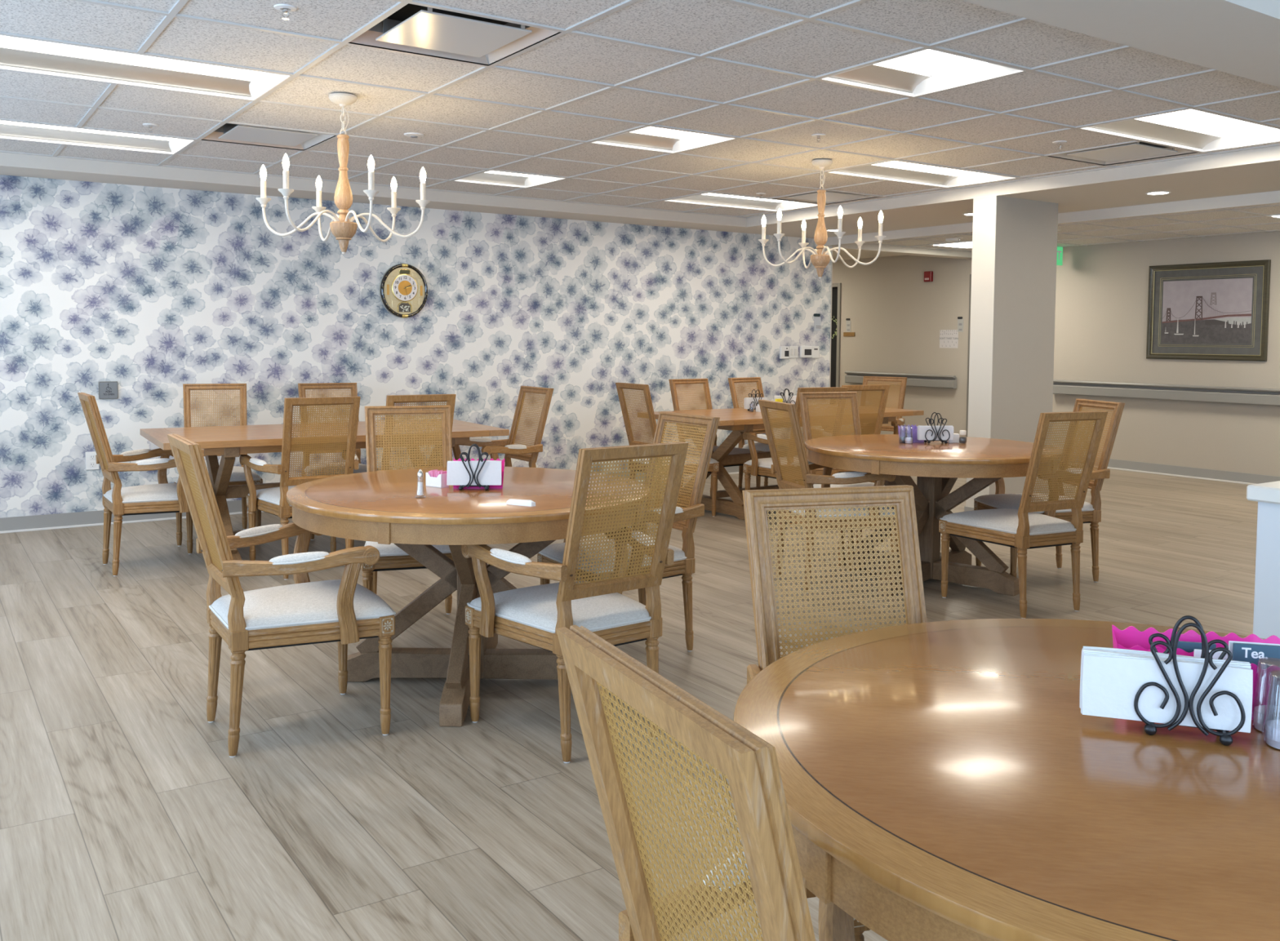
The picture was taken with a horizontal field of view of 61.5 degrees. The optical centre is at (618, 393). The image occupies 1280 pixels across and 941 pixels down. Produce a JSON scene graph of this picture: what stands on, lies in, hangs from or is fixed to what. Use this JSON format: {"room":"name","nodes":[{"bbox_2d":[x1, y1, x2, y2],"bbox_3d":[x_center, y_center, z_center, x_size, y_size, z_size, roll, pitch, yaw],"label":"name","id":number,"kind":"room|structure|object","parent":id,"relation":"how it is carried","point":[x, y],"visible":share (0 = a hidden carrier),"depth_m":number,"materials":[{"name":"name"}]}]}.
{"room":"care facility","nodes":[
{"label":"care facility","id":0,"kind":"room"},
{"bbox_2d":[0,174,831,518],"bbox_3d":[-1.835,-0.451,8.473,9.500,2.600,0.160,-1,4,-33],"label":"wall","id":1,"kind":"structure","parent":0,"point":[153,291],"depth_m":8.20,"materials":[{"name":"paper"}]},
{"bbox_2d":[85,451,99,470],"bbox_3d":[-3.562,0.455,7.280,0.084,0.124,0.010,-1,4,-33],"label":"power outlet","id":2,"kind":"object","parent":1,"relation":"attached to","point":[91,460],"visible":0.94,"depth_m":7.27,"materials":[{"name":"white plastic"}]},
{"bbox_2d":[98,381,118,399],"bbox_3d":[-3.466,-0.022,7.307,0.120,0.120,0.026,-1,4,-33],"label":"sign","id":3,"kind":"object","parent":1,"relation":"attached to","point":[107,389],"visible":1,"depth_m":7.30,"materials":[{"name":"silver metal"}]},
{"bbox_2d":[0,466,744,533],"bbox_3d":[-1.753,0.800,8.490,9.400,0.100,0.020,-1,4,-33],"label":"baseboard","id":4,"kind":"structure","parent":1,"relation":"attached to","point":[91,518],"depth_m":7.25,"materials":[{"name":"grey plastic"}]},
{"bbox_2d":[378,263,427,318],"bbox_3d":[-1.679,-0.805,8.427,0.392,0.426,0.052,-1,4,-33],"label":"wall clock","id":5,"kind":"object","parent":1,"relation":"attached to","point":[403,288],"visible":1,"depth_m":8.41,"materials":[{"name":"gold metal"}]},
{"bbox_2d":[800,346,812,357],"bbox_3d":[1.887,-0.421,10.822,0.160,0.120,0.028,-1,4,-33],"label":"thermostat","id":6,"kind":"object","parent":1,"relation":"attached to","point":[805,351],"visible":1,"depth_m":10.80,"materials":[{"name":"white plastic"}]},
{"bbox_2d":[832,243,972,259],"bbox_3d":[3.029,-1.702,11.677,2.600,0.355,0.200,-1,4,-33],"label":"trim","id":7,"kind":"structure","parent":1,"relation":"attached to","point":[851,247],"depth_m":11.68,"materials":[{"name":"paint"}]},
{"bbox_2d":[815,191,1279,246],"bbox_3d":[4.814,-1.421,6.584,0.040,0.363,10.220,-1,4,-33],"label":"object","id":8,"kind":"structure","parent":1,"relation":"attached to","point":[1273,197],"depth_m":8.11,"materials":[{"name":"paint"}]},
{"bbox_2d":[0,465,1257,940],"bbox_3d":[0.989,0.999,6.521,12.000,0.050,14.300,-1,4,-33],"label":"floor","id":9,"kind":"structure","parent":0,"point":[126,814],"depth_m":3.44,"materials":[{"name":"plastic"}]},
{"bbox_2d":[77,392,209,576],"bbox_3d":[-2.639,0.482,6.022,0.641,0.975,0.619,-2,4,-33],"label":"armchair","id":10,"kind":"object","parent":9,"relation":"on","point":[163,497],"visible":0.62,"depth_m":5.87,"materials":[{"name":"brown wood"}]},
{"bbox_2d":[173,383,262,546],"bbox_3d":[-2.589,0.436,6.938,0.523,0.975,0.641,-1,3,-22],"label":"dining chair","id":11,"kind":"object","parent":9,"relation":"on","point":[237,476],"visible":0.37,"depth_m":7.15,"materials":[{"name":"brown wood"}]},
{"bbox_2d":[166,433,395,757],"bbox_3d":[-1.109,0.622,3.551,0.641,0.975,0.619,-1,3,-31],"label":"armchair","id":12,"kind":"object","parent":9,"relation":"on","point":[344,611],"visible":0.96,"depth_m":3.41,"materials":[{"name":"brown wood"}]},
{"bbox_2d":[239,396,360,579],"bbox_3d":[-1.733,0.492,5.978,0.619,0.975,0.641,-1,3,-32],"label":"armchair","id":13,"kind":"object","parent":9,"relation":"on","point":[273,500],"visible":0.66,"depth_m":5.77,"materials":[{"name":"brown wood"}]},
{"bbox_2d":[139,419,509,560],"bbox_3d":[-1.772,0.583,6.539,1.972,0.735,0.985,-1,3,-30],"label":"table","id":14,"kind":"object","parent":9,"relation":"on","point":[228,442],"visible":0.35,"depth_m":6.17,"materials":[{"name":"brown wood"}]},
{"bbox_2d":[297,382,381,540],"bbox_3d":[-1.872,0.428,7.186,0.523,0.975,0.641,-1,3,-28],"label":"dining chair","id":15,"kind":"object","parent":9,"relation":"on","point":[302,388],"visible":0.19,"depth_m":7.37,"materials":[{"name":"brown wood"}]},
{"bbox_2d":[351,394,456,547],"bbox_3d":[-1.262,0.479,6.307,0.523,0.975,0.641,-1,3,-31],"label":"dining chair","id":16,"kind":"object","parent":9,"relation":"on","point":[450,399],"visible":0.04,"depth_m":6.05,"materials":[{"name":"brown wood"}]},
{"bbox_2d":[360,405,453,614],"bbox_3d":[-0.902,0.560,4.791,0.523,0.975,0.641,0,3,-17],"label":"dining chair","id":17,"kind":"object","parent":9,"relation":"on","point":[392,557],"visible":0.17,"depth_m":5.00,"materials":[{"name":"brown wood"}]},
{"bbox_2d":[286,466,649,726],"bbox_3d":[-0.553,0.720,4.061,1.336,0.735,1.336,3,4,38],"label":"round table","id":18,"kind":"object","parent":9,"relation":"on","point":[384,507],"visible":0.77,"depth_m":3.82,"materials":[{"name":"brown wood"}]},
{"bbox_2d":[426,472,448,488],"bbox_3d":[-0.684,0.325,4.058,0.083,0.052,0.040,3,4,37],"label":"caddy","id":19,"kind":"object","parent":18,"relation":"on","point":[440,482],"visible":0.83,"depth_m":4.04,"materials":[{"name":"white plastic"}]},
{"bbox_2d":[458,444,489,490],"bbox_3d":[-0.534,0.272,3.978,0.112,0.169,0.054,0,3,-3],"label":"napkin holder","id":20,"kind":"object","parent":18,"relation":"on","point":[460,487],"visible":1,"depth_m":3.96,"materials":[{"name":"black metal"}]},
{"bbox_2d":[446,460,502,485],"bbox_3d":[-0.534,0.294,3.986,0.202,0.089,0.030,0,3,-3],"label":"napkin stack","id":21,"kind":"object","parent":20,"relation":"in","point":[457,474],"visible":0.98,"depth_m":3.97,"materials":[{"name":"white paper"}]},
{"bbox_2d":[453,458,504,488],"bbox_3d":[-0.527,0.300,4.042,0.193,0.106,0.073,0,3,-3],"label":"basket","id":22,"kind":"object","parent":18,"relation":"on","point":[459,460],"visible":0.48,"depth_m":4.02,"materials":[{"name":"pink plastic"}]},
{"bbox_2d":[506,499,535,506],"bbox_3d":[-0.328,0.367,3.630,0.110,0.017,0.032,2,3,29],"label":"folded napkin","id":23,"kind":"object","parent":18,"relation":"on","point":[513,502],"visible":1,"depth_m":3.62,"materials":[{"name":"white paper"}]},
{"bbox_2d":[452,386,553,467],"bbox_3d":[-0.797,0.450,6.937,0.641,0.975,0.619,-1,4,-33],"label":"armchair","id":24,"kind":"object","parent":9,"relation":"on","point":[507,446],"visible":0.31,"depth_m":7.03,"materials":[{"name":"brown wood"}]},
{"bbox_2d":[461,441,688,763],"bbox_3d":[-0.135,0.630,3.537,0.619,0.975,0.641,-2,4,-37],"label":"armchair","id":25,"kind":"object","parent":9,"relation":"on","point":[531,615],"visible":0.95,"depth_m":3.38,"materials":[{"name":"brown wood"}]},
{"bbox_2d":[537,411,719,651],"bbox_3d":[0.041,0.582,4.501,0.641,0.975,0.619,-1,3,-32],"label":"armchair","id":26,"kind":"object","parent":9,"relation":"on","point":[685,519],"visible":0.29,"depth_m":4.46,"materials":[{"name":"brown wood"}]},
{"bbox_2d":[615,382,719,516],"bbox_3d":[0.350,0.408,7.917,0.641,0.975,0.523,-1,3,-31],"label":"dining chair","id":27,"kind":"object","parent":9,"relation":"on","point":[713,468],"visible":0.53,"depth_m":7.82,"materials":[{"name":"brown wood"}]},
{"bbox_2d":[555,625,855,940],"bbox_3d":[0.300,0.755,1.188,0.641,0.975,0.619,-1,3,-25],"label":"armchair","id":28,"kind":"object","parent":9,"relation":"on","point":[766,870],"visible":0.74,"depth_m":1.05,"materials":[{"name":"brown wood"}]},
{"bbox_2d":[668,378,760,496],"bbox_3d":[0.752,0.381,8.512,0.523,0.975,0.641,-2,4,-38],"label":"dining chair","id":29,"kind":"object","parent":9,"relation":"on","point":[673,383],"visible":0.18,"depth_m":8.66,"materials":[{"name":"brown wood"}]},
{"bbox_2d":[728,377,804,488],"bbox_3d":[1.275,0.364,8.925,0.523,0.975,0.641,-2,4,-44],"label":"dining chair","id":30,"kind":"object","parent":9,"relation":"on","point":[760,447],"visible":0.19,"depth_m":9.01,"materials":[{"name":"brown wood"}]},
{"bbox_2d":[637,404,924,520],"bbox_3d":[1.302,0.507,8.470,2.170,0.735,0.960,-2,4,-35],"label":"table","id":31,"kind":"object","parent":9,"relation":"on","point":[738,420],"visible":0.3,"depth_m":8.00,"materials":[{"name":"brown wood"}]},
{"bbox_2d":[747,389,763,410],"bbox_3d":[1.081,0.052,8.480,0.140,0.169,0.069,-1,3,-28],"label":"napkin holder","id":32,"kind":"object","parent":31,"relation":"on","point":[755,394],"visible":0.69,"depth_m":8.46,"materials":[{"name":"black metal"}]},
{"bbox_2d":[743,397,767,408],"bbox_3d":[1.081,0.074,8.481,0.203,0.090,0.030,-1,3,-28],"label":"napkin stack","id":33,"kind":"object","parent":32,"relation":"in","point":[747,401],"visible":0.62,"depth_m":8.44,"materials":[{"name":"white paper"}]},
{"bbox_2d":[742,386,848,528],"bbox_3d":[1.264,0.429,7.649,0.619,0.975,0.641,-1,3,-25],"label":"armchair","id":34,"kind":"object","parent":9,"relation":"on","point":[754,467],"visible":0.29,"depth_m":7.54,"materials":[{"name":"brown wood"}]},
{"bbox_2d":[758,400,897,593],"bbox_3d":[1.112,0.527,5.724,0.641,0.975,0.619,0,3,-16],"label":"armchair","id":35,"kind":"object","parent":9,"relation":"on","point":[802,464],"visible":0.48,"depth_m":5.55,"materials":[{"name":"brown wood"}]},
{"bbox_2d":[742,484,927,940],"bbox_3d":[0.540,0.710,2.096,0.619,0.975,0.641,0,3,-15],"label":"armchair","id":36,"kind":"object","parent":9,"relation":"on","point":[757,503],"visible":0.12,"depth_m":2.33,"materials":[{"name":"brown wood"}]},
{"bbox_2d":[794,384,889,483],"bbox_3d":[1.669,0.409,8.098,0.523,0.975,0.641,-1,3,-23],"label":"dining chair","id":37,"kind":"object","parent":9,"relation":"on","point":[884,388],"visible":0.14,"depth_m":7.87,"materials":[{"name":"brown wood"}]},
{"bbox_2d":[798,391,893,568],"bbox_3d":[1.403,0.492,6.446,0.523,0.975,0.641,-1,3,-19],"label":"dining chair","id":38,"kind":"object","parent":9,"relation":"on","point":[804,397],"visible":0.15,"depth_m":6.66,"materials":[{"name":"brown wood"}]},
{"bbox_2d":[860,376,906,434],"bbox_3d":[2.196,0.348,9.376,0.619,0.975,0.641,3,4,36],"label":"armchair","id":39,"kind":"object","parent":9,"relation":"on","point":[900,421],"visible":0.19,"depth_m":9.50,"materials":[{"name":"brown wood"}]},
{"bbox_2d":[804,434,1064,596],"bbox_3d":[1.679,0.647,5.824,1.336,0.735,1.336,0,3,-16],"label":"round table","id":40,"kind":"object","parent":9,"relation":"on","point":[936,465],"visible":0.77,"depth_m":5.62,"materials":[{"name":"brown wood"}]},
{"bbox_2d":[897,424,924,442],"bbox_3d":[1.635,0.223,5.996,0.132,0.093,0.083,-1,3,-28],"label":"basket","id":41,"kind":"object","parent":40,"relation":"on","point":[911,431],"visible":0.73,"depth_m":5.99,"materials":[{"name":"purple plastic"}]},
{"bbox_2d":[924,412,950,444],"bbox_3d":[1.751,0.189,5.933,0.140,0.169,0.069,0,3,-3],"label":"napkin holder","id":42,"kind":"object","parent":40,"relation":"on","point":[941,418],"visible":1,"depth_m":5.91,"materials":[{"name":"black metal"}]},
{"bbox_2d":[917,425,953,439],"bbox_3d":[1.748,0.216,5.932,0.197,0.079,0.030,0,3,-3],"label":"napkin stack","id":43,"kind":"object","parent":42,"relation":"in","point":[922,430],"visible":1,"depth_m":5.92,"materials":[{"name":"white paper"}]},
{"bbox_2d":[733,618,1279,940],"bbox_3d":[0.832,0.860,1.552,1.336,0.735,1.336,3,4,41],"label":"round table","id":44,"kind":"object","parent":9,"relation":"on","point":[949,780],"visible":0.8,"depth_m":1.34,"materials":[{"name":"brown wood"}]},
{"bbox_2d":[1133,615,1245,746],"bbox_3d":[0.819,0.408,1.546,0.140,0.169,0.061,2,3,23],"label":"napkin holder","id":45,"kind":"object","parent":44,"relation":"on","point":[1225,739],"visible":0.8,"depth_m":1.53,"materials":[{"name":"black metal"}]},
{"bbox_2d":[1079,646,1253,733],"bbox_3d":[0.791,0.426,1.561,0.221,0.094,0.039,1,3,19],"label":"napkin stack","id":46,"kind":"object","parent":45,"relation":"in","point":[1111,679],"visible":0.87,"depth_m":1.55,"materials":[{"name":"white paper"}]},
{"bbox_2d":[1111,624,1279,719],"bbox_3d":[0.915,0.433,1.665,0.265,0.108,0.099,1,3,14],"label":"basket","id":47,"kind":"object","parent":44,"relation":"on","point":[1129,638],"visible":0.34,"depth_m":1.69,"materials":[{"name":"pink plastic"}]},
{"bbox_2d":[1177,640,1216,653],"bbox_3d":[0.898,0.434,1.681,0.062,0.092,0.006,1,3,14],"label":"packet","id":48,"kind":"object","parent":47,"relation":"in","point":[1188,646],"visible":0.22,"depth_m":1.68,"materials":[{"name":"blue paper"}]},
{"bbox_2d":[1232,642,1279,669],"bbox_3d":[0.965,0.431,1.628,0.066,0.104,0.007,1,3,14],"label":"packet","id":49,"kind":"object","parent":47,"relation":"in","point":[1268,655],"visible":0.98,"depth_m":1.62,"materials":[{"name":"blue paper"}]},
{"bbox_2d":[1251,661,1279,732],"bbox_3d":[0.957,0.442,1.567,0.060,0.102,0.060,-1,4,-33],"label":"salt shaker","id":50,"kind":"object","parent":44,"relation":"on","point":[1273,713],"visible":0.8,"depth_m":1.56,"materials":[{"name":"clear glass"}]},
{"bbox_2d":[1262,675,1279,749],"bbox_3d":[0.937,0.445,1.507,0.060,0.102,0.060,-1,4,-33],"label":"salt shaker","id":51,"kind":"object","parent":44,"relation":"on","point":[1272,732],"visible":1,"depth_m":1.50,"materials":[{"name":"clear glass"}]},
{"bbox_2d":[938,411,1107,618],"bbox_3d":[1.979,0.557,5.283,0.523,0.975,0.641,-1,3,-25],"label":"dining chair","id":52,"kind":"object","parent":9,"relation":"on","point":[1021,529],"visible":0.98,"depth_m":5.10,"materials":[{"name":"brown wood"}]},
{"bbox_2d":[973,398,1124,582],"bbox_3d":[2.368,0.526,5.945,0.641,0.975,0.619,0,3,-10],"label":"armchair","id":53,"kind":"object","parent":9,"relation":"on","point":[1091,513],"visible":0.38,"depth_m":5.81,"materials":[{"name":"brown wood"}]},
{"bbox_2d":[1246,480,1279,639],"bbox_3d":[2.580,0.705,3.101,1.620,0.914,0.720,-1,4,-33],"label":"half wall","id":54,"kind":"structure","parent":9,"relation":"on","point":[1266,619],"depth_m":2.91,"materials":[{"name":"white paint"}]},
{"bbox_2d":[1246,480,1279,504],"bbox_3d":[2.584,0.269,3.078,1.620,0.042,0.720,-1,4,-33],"label":"countertop","id":55,"kind":"structure","parent":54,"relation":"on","point":[1267,492],"depth_m":2.90,"materials":[{"name":"beige"}]},
{"bbox_2d":[0,0,1279,238],"bbox_3d":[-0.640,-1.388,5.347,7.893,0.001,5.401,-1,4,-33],"label":"ceiling","id":56,"kind":"structure","parent":0,"point":[699,27],"depth_m":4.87,"materials":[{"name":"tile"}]},
{"bbox_2d":[0,120,195,154],"bbox_3d":[-3.053,-1.467,5.993,1.197,0.068,0.588,-1,4,-33],"label":"ceiling light","id":57,"kind":"object","parent":56,"relation":"attached to","point":[8,129],"visible":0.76,"depth_m":6.23,"materials":[{"name":"white"}]},
{"bbox_2d":[0,35,291,101],"bbox_3d":[-2.045,-1.380,4.469,1.197,0.068,0.588,-1,4,-33],"label":"ceiling light","id":58,"kind":"object","parent":56,"relation":"attached to","point":[16,54],"visible":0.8,"depth_m":4.62,"materials":[{"name":"white plastic"}]},
{"bbox_2d":[200,123,333,151],"bbox_3d":[-1.954,-1.478,5.987,0.586,0.106,0.586,-1,4,-33],"label":"ceiling vent","id":59,"kind":"object","parent":56,"relation":"in","point":[228,132],"visible":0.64,"depth_m":6.06,"materials":[{"name":"white metal"}]},
{"bbox_2d":[273,4,297,20],"bbox_3d":[-1.124,-1.284,3.630,0.076,0.038,0.076,-1,4,-33],"label":"sprinkler","id":60,"kind":"object","parent":56,"relation":"attached to","point":[284,8],"visible":1,"depth_m":3.62,"materials":[{"name":"white plastic"}]},
{"bbox_2d":[255,93,430,254],"bbox_3d":[-1.267,-1.004,4.951,0.696,0.723,0.794,2,3,27],"label":"chandelier","id":61,"kind":"object","parent":56,"relation":"hanging from","point":[343,228],"visible":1,"depth_m":4.93,"materials":[{"name":"white metal"}]},
{"bbox_2d":[255,180,271,208],"bbox_3d":[-1.630,-0.915,4.937,0.068,0.124,0.068,-1,4,-33],"label":"candle","id":62,"kind":"object","parent":61,"relation":"on","point":[263,200],"depth_m":4.93,"materials":[{"name":"white metal"}]},
{"bbox_2d":[277,170,293,199],"bbox_3d":[-1.433,-0.898,4.633,0.068,0.124,0.068,-1,4,-33],"label":"candle","id":63,"kind":"object","parent":61,"relation":"on","point":[286,192],"depth_m":4.62,"materials":[{"name":"white metal"}]},
{"bbox_2d":[311,190,326,212],"bbox_3d":[-1.465,-0.930,5.260,0.068,0.124,0.068,-1,4,-33],"label":"candle","id":64,"kind":"object","parent":61,"relation":"on","point":[318,208],"depth_m":5.25,"materials":[{"name":"white metal"}]},
{"bbox_2d":[363,171,379,200],"bbox_3d":[-1.070,-0.896,4.652,0.068,0.124,0.068,-1,4,-33],"label":"candle","id":65,"kind":"object","parent":61,"relation":"on","point":[371,193],"depth_m":4.64,"materials":[{"name":"white metal"}]},
{"bbox_2d":[386,191,400,217],"bbox_3d":[-1.103,-0.929,5.279,0.068,0.124,0.068,-1,4,-33],"label":"candle","id":66,"kind":"object","parent":61,"relation":"on","point":[393,210],"depth_m":5.27,"materials":[{"name":"white metal"}]},
{"bbox_2d":[415,182,430,209],"bbox_3d":[-0.905,-0.911,4.975,0.068,0.124,0.068,-1,4,-33],"label":"candle","id":67,"kind":"object","parent":61,"relation":"on","point":[422,202],"depth_m":4.96,"materials":[{"name":"white metal"}]},
{"bbox_2d":[0,150,746,217],"bbox_3d":[-2.122,-1.512,7.589,7.893,0.008,0.020,-1,4,-33],"label":"trim","id":68,"kind":"structure","parent":56,"relation":"attached to","point":[1,151],"depth_m":7.63,"materials":[{"name":"grey paint"}]},
{"bbox_2d":[348,3,559,66],"bbox_3d":[-0.610,-1.362,3.956,0.586,0.106,0.586,-1,4,-33],"label":"ceiling vent","id":69,"kind":"object","parent":56,"relation":"in","point":[417,29],"visible":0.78,"depth_m":4.01,"materials":[{"name":"white metal"}]},
{"bbox_2d":[453,170,566,187],"bbox_3d":[-0.763,-1.526,7.503,0.588,0.068,0.588,-1,4,-33],"label":"ceiling light","id":70,"kind":"object","parent":56,"relation":"attached to","point":[490,177],"visible":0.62,"depth_m":7.70,"materials":[{"name":"white plastic"}]},
{"bbox_2d":[0,0,1279,217],"bbox_3d":[-0.637,-1.385,5.342,7.893,0.008,5.413,-1,4,-33],"label":"grid","id":71,"kind":"structure","parent":56,"relation":"attached to","point":[172,13],"depth_m":5.05,"materials":[{"name":"grey metal"}]},
{"bbox_2d":[591,126,736,153],"bbox_3d":[0.244,-1.440,5.979,0.588,0.068,0.588,-1,4,-33],"label":"ceiling light","id":72,"kind":"object","parent":56,"relation":"attached to","point":[648,138],"visible":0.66,"depth_m":6.15,"materials":[{"name":"white plastic"}]},
{"bbox_2d":[666,192,817,211],"bbox_3d":[1.017,-1.573,8.678,1.197,0.068,0.588,-1,4,-33],"label":"ceiling light","id":73,"kind":"object","parent":56,"relation":"attached to","point":[711,199],"visible":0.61,"depth_m":8.91,"materials":[{"name":"white plastic"}]},
{"bbox_2d":[758,159,886,279],"bbox_3d":[1.250,-1.073,6.637,0.793,0.719,0.718,-1,4,-33],"label":"chandelier","id":74,"kind":"object","parent":56,"relation":"hanging from","point":[820,259],"visible":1,"depth_m":6.61,"materials":[{"name":"white metal"}]},
{"bbox_2d":[758,226,768,246],"bbox_3d":[0.915,-0.990,6.784,0.068,0.124,0.068,-1,4,-33],"label":"candle","id":75,"kind":"object","parent":74,"relation":"on","point":[763,241],"depth_m":6.77,"materials":[{"name":"white metal"}]},
{"bbox_2d":[773,220,784,241],"bbox_3d":[0.959,-0.971,6.424,0.068,0.124,0.068,-1,4,-33],"label":"candle","id":76,"kind":"object","parent":74,"relation":"on","point":[779,235],"depth_m":6.41,"materials":[{"name":"white metal"}]},
{"bbox_2d":[798,230,808,248],"bbox_3d":[1.205,-0.999,7.002,0.068,0.124,0.068,-1,4,-33],"label":"candle","id":77,"kind":"object","parent":74,"relation":"on","point":[803,244],"depth_m":6.99,"materials":[{"name":"white metal"}]},
{"bbox_2d":[834,217,845,239],"bbox_3d":[1.293,-0.962,6.282,0.068,0.124,0.068,-1,4,-33],"label":"candle","id":78,"kind":"object","parent":74,"relation":"on","point":[839,233],"depth_m":6.27,"materials":[{"name":"white metal"}]},
{"bbox_2d":[854,228,865,248],"bbox_3d":[1.539,-0.989,6.860,0.068,0.124,0.068,-1,4,-33],"label":"candle","id":79,"kind":"object","parent":74,"relation":"on","point":[860,242],"depth_m":6.85,"materials":[{"name":"white metal"}]},
{"bbox_2d":[875,222,886,243],"bbox_3d":[1.583,-0.970,6.500,0.068,0.124,0.068,-1,4,-33],"label":"candle","id":80,"kind":"object","parent":74,"relation":"on","point":[880,237],"depth_m":6.49,"materials":[{"name":"white metal"}]},
{"bbox_2d":[773,191,875,204],"bbox_3d":[1.608,-1.571,8.336,0.586,0.106,0.586,-1,4,-33],"label":"ceiling vent","id":81,"kind":"object","parent":56,"relation":"in","point":[832,197],"visible":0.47,"depth_m":8.38,"materials":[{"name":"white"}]},
{"bbox_2d":[826,160,1014,187],"bbox_3d":[2.025,-1.487,7.154,1.197,0.068,0.588,-1,4,-33],"label":"ceiling light","id":82,"kind":"object","parent":56,"relation":"attached to","point":[893,171],"visible":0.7,"depth_m":7.36,"materials":[{"name":"white plastic"}]},
{"bbox_2d":[819,48,1025,97],"bbox_3d":[1.252,-1.354,4.455,0.588,0.068,0.588,-1,4,-33],"label":"ceiling light","id":83,"kind":"object","parent":56,"relation":"attached to","point":[927,71],"visible":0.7,"depth_m":4.58,"materials":[{"name":"white plastic"}]},
{"bbox_2d":[746,143,1279,217],"bbox_3d":[2.645,-1.470,7.514,0.020,0.008,5.401,-1,4,-33],"label":"trim","id":84,"kind":"structure","parent":56,"relation":"attached to","point":[1275,144],"depth_m":7.14,"materials":[{"name":"grey paint"}]},
{"bbox_2d":[1048,142,1195,165],"bbox_3d":[2.951,-1.455,6.305,0.586,0.106,0.586,-1,4,-33],"label":"ceiling vent","id":85,"kind":"object","parent":56,"relation":"in","point":[1134,152],"visible":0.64,"depth_m":6.34,"materials":[{"name":"white metal"}]},
{"bbox_2d":[1078,108,1279,151],"bbox_3d":[3.032,-1.400,5.630,1.197,0.068,0.588,-1,4,-33],"label":"ceiling light","id":86,"kind":"object","parent":56,"relation":"attached to","point":[1191,129],"visible":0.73,"depth_m":5.79,"materials":[{"name":"white plastic"}]},
{"bbox_2d":[832,249,906,260],"bbox_3d":[1.969,-1.845,13.278,2.600,0.250,3.650,-1,4,-33],"label":"ceiling","id":87,"kind":"structure","parent":0,"point":[844,255],"depth_m":13.29,"materials":[{"name":"paint"}]},
{"bbox_2d":[989,195,1057,494],"bbox_3d":[2.881,-0.246,7.865,0.707,2.327,0.193,-1,4,-33],"label":"wall column","id":88,"kind":"structure","parent":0,"point":[1026,255],"depth_m":7.76,"materials":[{"name":"beige paint"}]},
{"bbox_2d":[965,195,996,507],"bbox_3d":[2.584,-0.283,7.667,0.006,2.217,0.196,-1,4,-33],"label":"wall column","id":89,"kind":"structure","parent":88,"relation":"attached to","point":[984,209],"depth_m":7.65,"materials":[{"name":"grey paint"}]},
{"bbox_2d":[832,231,1279,476],"bbox_3d":[5.946,-0.457,9.775,0.120,2.600,14.200,-1,4,-33],"label":"wall","id":90,"kind":"structure","parent":0,"point":[896,317],"depth_m":11.06,"materials":[{"name":"beige paint"}]},
{"bbox_2d":[830,283,841,404],"bbox_3d":[2.683,-0.460,14.687,0.118,2.050,1.020,-1,4,-33],"label":"door","id":91,"kind":"structure","parent":90,"relation":"in","point":[836,287],"depth_m":14.36,"materials":[{"name":"black"}]},
{"bbox_2d":[844,371,956,388],"bbox_3d":[3.471,-0.176,13.346,0.092,0.152,1.750,-1,4,-33],"label":"handrail","id":92,"kind":"object","parent":90,"relation":"attached to","point":[853,377],"visible":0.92,"depth_m":13.08,"materials":[{"name":"grey plastic"}]},
{"bbox_2d":[939,329,958,348],"bbox_3d":[3.911,-0.651,12.740,0.003,0.222,0.278,-1,4,-33],"label":"paper sign","id":93,"kind":"object","parent":90,"relation":"attached to","point":[948,338],"visible":1,"depth_m":12.73,"materials":[{"name":"grey paper"}]},
{"bbox_2d":[965,274,971,436],"bbox_3d":[4.385,-0.324,12.112,0.118,2.070,1.020,-1,4,-33],"label":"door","id":94,"kind":"structure","parent":90,"relation":"in","point":[970,289],"depth_m":12.49,"materials":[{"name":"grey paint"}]},
{"bbox_2d":[863,204,1279,252],"bbox_3d":[5.906,-1.336,7.329,2.600,0.008,10.250,-1,4,-33],"label":"trim","id":95,"kind":"structure","parent":90,"relation":"attached to","point":[1221,210],"depth_m":9.61,"materials":[{"name":"grey paint"}]},
{"bbox_2d":[1053,379,1279,406],"bbox_3d":[7.126,0.138,7.817,0.092,0.152,8.980,-1,4,-33],"label":"handrail","id":96,"kind":"object","parent":90,"relation":"attached to","point":[1234,395],"visible":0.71,"depth_m":10.43,"materials":[{"name":"grey plastic"}]},
{"bbox_2d":[1059,454,1279,484],"bbox_3d":[7.205,0.907,7.793,0.020,0.100,9.380,-1,4,-33],"label":"baseboard","id":97,"kind":"structure","parent":90,"relation":"attached to","point":[1141,467],"depth_m":10.36,"materials":[{"name":"grey plastic"}]},
{"bbox_2d":[1146,259,1271,361],"bbox_3d":[5.565,-0.778,10.202,0.032,0.916,1.132,-1,4,-33],"label":"framed picture","id":98,"kind":"object","parent":90,"relation":"attached to","point":[1220,310],"visible":1,"depth_m":10.17,"materials":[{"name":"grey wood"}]},
{"bbox_2d":[1161,278,1253,343],"bbox_3d":[5.568,-0.778,10.204,0.004,0.600,0.841,-1,4,-33],"label":"print","id":99,"kind":"object","parent":98,"relation":"attached to","point":[1194,310],"depth_m":10.19,"materials":[{"name":"grey paper"}]},
{"bbox_2d":[866,203,1279,252],"bbox_3d":[5.906,-1.340,7.329,2.600,0.001,10.250,-1,4,-33],"label":"tiles","id":100,"kind":"structure","parent":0,"point":[1271,210],"depth_m":9.49,"materials":[{"name":"beige tile"}]},
{"bbox_2d":[929,240,972,248],"bbox_3d":[3.666,-1.549,11.171,0.600,0.013,0.600,-1,4,-33],"label":"hall ceiling light","id":101,"kind":"object","parent":100,"relation":"attached to","point":[967,244],"visible":0.51,"depth_m":11.18,"materials":[{"name":"white plastic"}]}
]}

